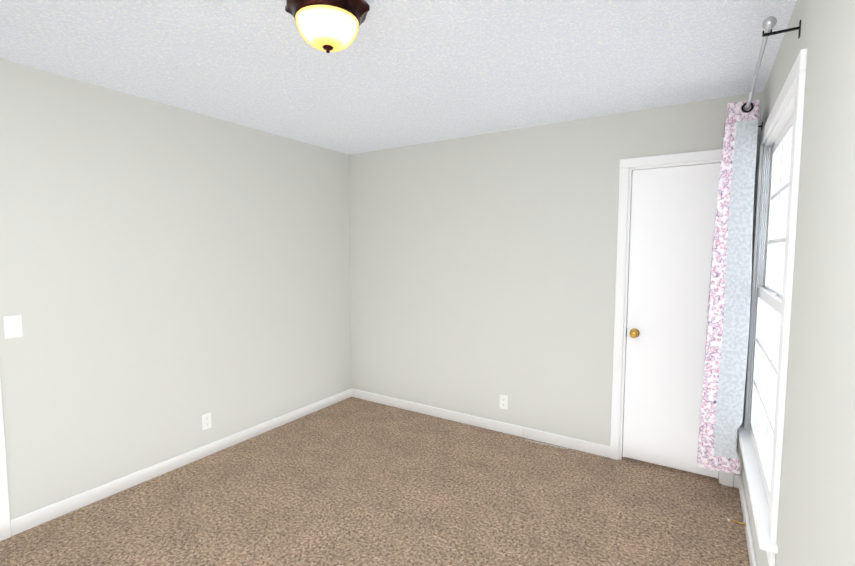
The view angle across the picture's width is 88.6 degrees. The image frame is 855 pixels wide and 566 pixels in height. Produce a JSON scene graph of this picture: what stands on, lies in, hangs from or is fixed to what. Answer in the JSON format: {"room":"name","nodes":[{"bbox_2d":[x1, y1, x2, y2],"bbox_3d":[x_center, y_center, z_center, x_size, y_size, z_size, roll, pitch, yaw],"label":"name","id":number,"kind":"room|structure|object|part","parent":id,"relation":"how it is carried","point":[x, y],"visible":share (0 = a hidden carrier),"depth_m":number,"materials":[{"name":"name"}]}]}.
{"room":"empty bedroom","nodes":[
{"label":"empty bedroom","id":0,"kind":"room"},
{"bbox_2d":[0,59,350,519],"bbox_3d":[-1.960,0.071,2.674,0.140,2.440,4.491,3,5,32],"label":"wall","id":1,"kind":"structure","parent":0,"point":[170,276],"depth_m":2.81,"materials":[{"name":"white paint"}]},
{"bbox_2d":[0,379,10,540],"bbox_3d":[-2.473,0.283,1.855,0.158,2.132,0.920,3,5,32],"label":"door frame","id":2,"kind":"structure","parent":1,"relation":"attached to","point":[5,529],"depth_m":2.24,"materials":[{"name":"white paint"}]},
{"bbox_2d":[3,315,22,338],"bbox_3d":[-2.136,0.226,2.259,0.016,0.115,0.070,3,5,32],"label":"switch plate","id":3,"kind":"object","parent":1,"relation":"attached to","point":[12,326],"visible":1,"depth_m":2.26,"materials":[{"name":"white plastic"}]},
{"bbox_2d":[10,389,351,535],"bbox_3d":[-1.475,1.201,3.389,0.014,0.085,2.622,3,5,32],"label":"baseboard","id":4,"kind":"structure","parent":1,"relation":"attached to","point":[25,522],"depth_m":2.87,"materials":[{"name":"white paint"}]},
{"bbox_2d":[202,412,211,429],"bbox_3d":[-1.601,1.003,3.178,0.008,0.115,0.070,3,5,32],"label":"electrical outlet","id":5,"kind":"object","parent":1,"relation":"attached to","point":[206,421],"visible":1,"depth_m":3.17,"materials":[{"name":"white plastic"}]},
{"bbox_2d":[0,397,749,565],"bbox_3d":[-0.871,1.364,2.439,4.757,0.100,5.101,3,5,32],"label":"floor","id":6,"kind":"structure","parent":0,"point":[352,481],"depth_m":2.54,"materials":[{"name":"carpet"}]},
{"bbox_2d":[0,0,796,154],"bbox_3d":[-0.865,-1.169,2.257,4.757,0.100,5.101,3,5,32],"label":"ceiling","id":7,"kind":"structure","parent":0,"point":[397,73],"depth_m":2.17,"materials":[{"name":"white paint"}]},
{"bbox_2d":[285,0,369,52],"bbox_3d":[-0.377,-0.973,1.652,0.298,0.203,0.298,3,5,32],"label":"light fixture","id":8,"kind":"object","parent":7,"relation":"attached to","point":[328,26],"visible":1,"depth_m":1.58,"materials":[{"name":"white glass"}]},
{"bbox_3d":[-0.377,-0.942,1.655,0.234,0.097,0.234,3,5,32],"label":"lamp shade","id":9,"kind":"part","parent":8,"relation":"part of","materials":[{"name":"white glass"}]},
{"bbox_2d":[349,91,762,486],"bbox_3d":[0.700,0.013,3.569,3.407,2.440,0.140,3,5,32],"label":"wall","id":10,"kind":"structure","parent":0,"point":[482,273],"depth_m":3.53,"materials":[{"name":"white paint"}]},
{"bbox_2d":[351,388,609,457],"bbox_3d":[0.269,1.174,3.831,2.493,0.085,0.014,3,5,32],"label":"baseboard","id":11,"kind":"structure","parent":10,"relation":"attached to","point":[564,441],"depth_m":3.67,"materials":[{"name":"white paint"}]},
{"bbox_2d":[500,395,507,409],"bbox_3d":[0.625,0.979,3.596,0.070,0.115,0.008,3,5,32],"label":"electrical outlet","id":12,"kind":"object","parent":10,"relation":"attached to","point":[503,401],"visible":1,"depth_m":3.59,"materials":[{"name":"white plastic"}]},
{"bbox_2d":[522,427,528,437],"bbox_3d":[0.780,1.194,3.489,0.056,0.072,0.022,3,5,32],"label":"phone jack","id":13,"kind":"object","parent":10,"relation":"attached to","point":[525,432],"visible":1,"depth_m":3.49,"materials":[{"name":"white plastic"}]},
{"bbox_2d":[622,163,720,477],"bbox_3d":[1.638,0.251,2.907,0.575,2.023,0.105,3,5,32],"label":"door","id":14,"kind":"structure","parent":10,"relation":"in","point":[673,211],"depth_m":2.94,"materials":[{"name":"white paint"}]},
{"bbox_3d":[1.428,0.350,3.026,0.064,0.064,0.070,3,5,32],"label":"knob","id":15,"kind":"part","parent":14,"relation":"part of","materials":[{"name":"gold metal"}]},
{"bbox_2d":[610,149,733,486],"bbox_3d":[1.672,0.218,2.959,0.733,2.124,0.158,3,5,32],"label":"door frame","id":16,"kind":"structure","parent":10,"relation":"attached to","point":[629,166],"depth_m":3.04,"materials":[{"name":"white paint"}]},
{"bbox_2d":[734,474,740,487],"bbox_3d":[1.962,1.255,2.769,0.040,0.085,0.014,3,5,32],"label":"baseboard","id":17,"kind":"structure","parent":10,"relation":"attached to","point":[736,480],"depth_m":2.77,"materials":[{"name":"white paint"}]},
{"bbox_2d":[742,0,854,565],"bbox_3d":[0.886,0.213,0.806,0.140,2.440,4.351,3,5,32],"label":"wall","id":18,"kind":"structure","parent":0,"point":[816,519],"depth_m":1.13,"materials":[{"name":"white paint"}]},
{"bbox_2d":[727,518,745,526],"bbox_3d":[1.654,1.279,2.344,0.080,0.022,0.022,3,5,32],"label":"door stop","id":19,"kind":"object","parent":18,"relation":"attached to","point":[728,519],"visible":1,"depth_m":2.34,"materials":[{"name":"gold metal"}]},
{"bbox_2d":[739,476,756,565],"bbox_3d":[0.855,1.380,0.990,0.014,0.085,4.211,3,5,32],"label":"baseboard","id":20,"kind":"structure","parent":18,"relation":"attached to","point":[751,550],"depth_m":2.28,"materials":[{"name":"white paint"}]},
{"bbox_2d":[697,16,800,474],"bbox_3d":[1.527,0.050,2.175,0.243,2.082,1.276,3,5,32],"label":"curtain","id":21,"kind":"object","parent":18,"relation":"attached to","point":[726,352],"visible":1,"depth_m":2.41,"materials":[{"name":"multicoloured fabric"}]},
{"bbox_3d":[1.750,0.041,2.561,0.210,2.046,0.361,3,5,32],"label":"panel","id":22,"kind":"part","parent":21,"relation":"part of","materials":[{"name":"fabric"}]},
{"bbox_2d":[737,48,807,565],"bbox_3d":[1.613,0.096,2.002,0.190,1.804,1.320,3,5,32],"label":"window","id":23,"kind":"structure","parent":18,"relation":"in","point":[789,103],"depth_m":2.08,"materials":[{"name":"white paint"}]},
{"label":"glass","id":24,"kind":"part","parent":23,"relation":"part of","materials":[{"name":"glass"}]},
{"label":"glass","id":25,"kind":"part","parent":23,"relation":"part of","materials":[{"name":"glass"}]}
]}

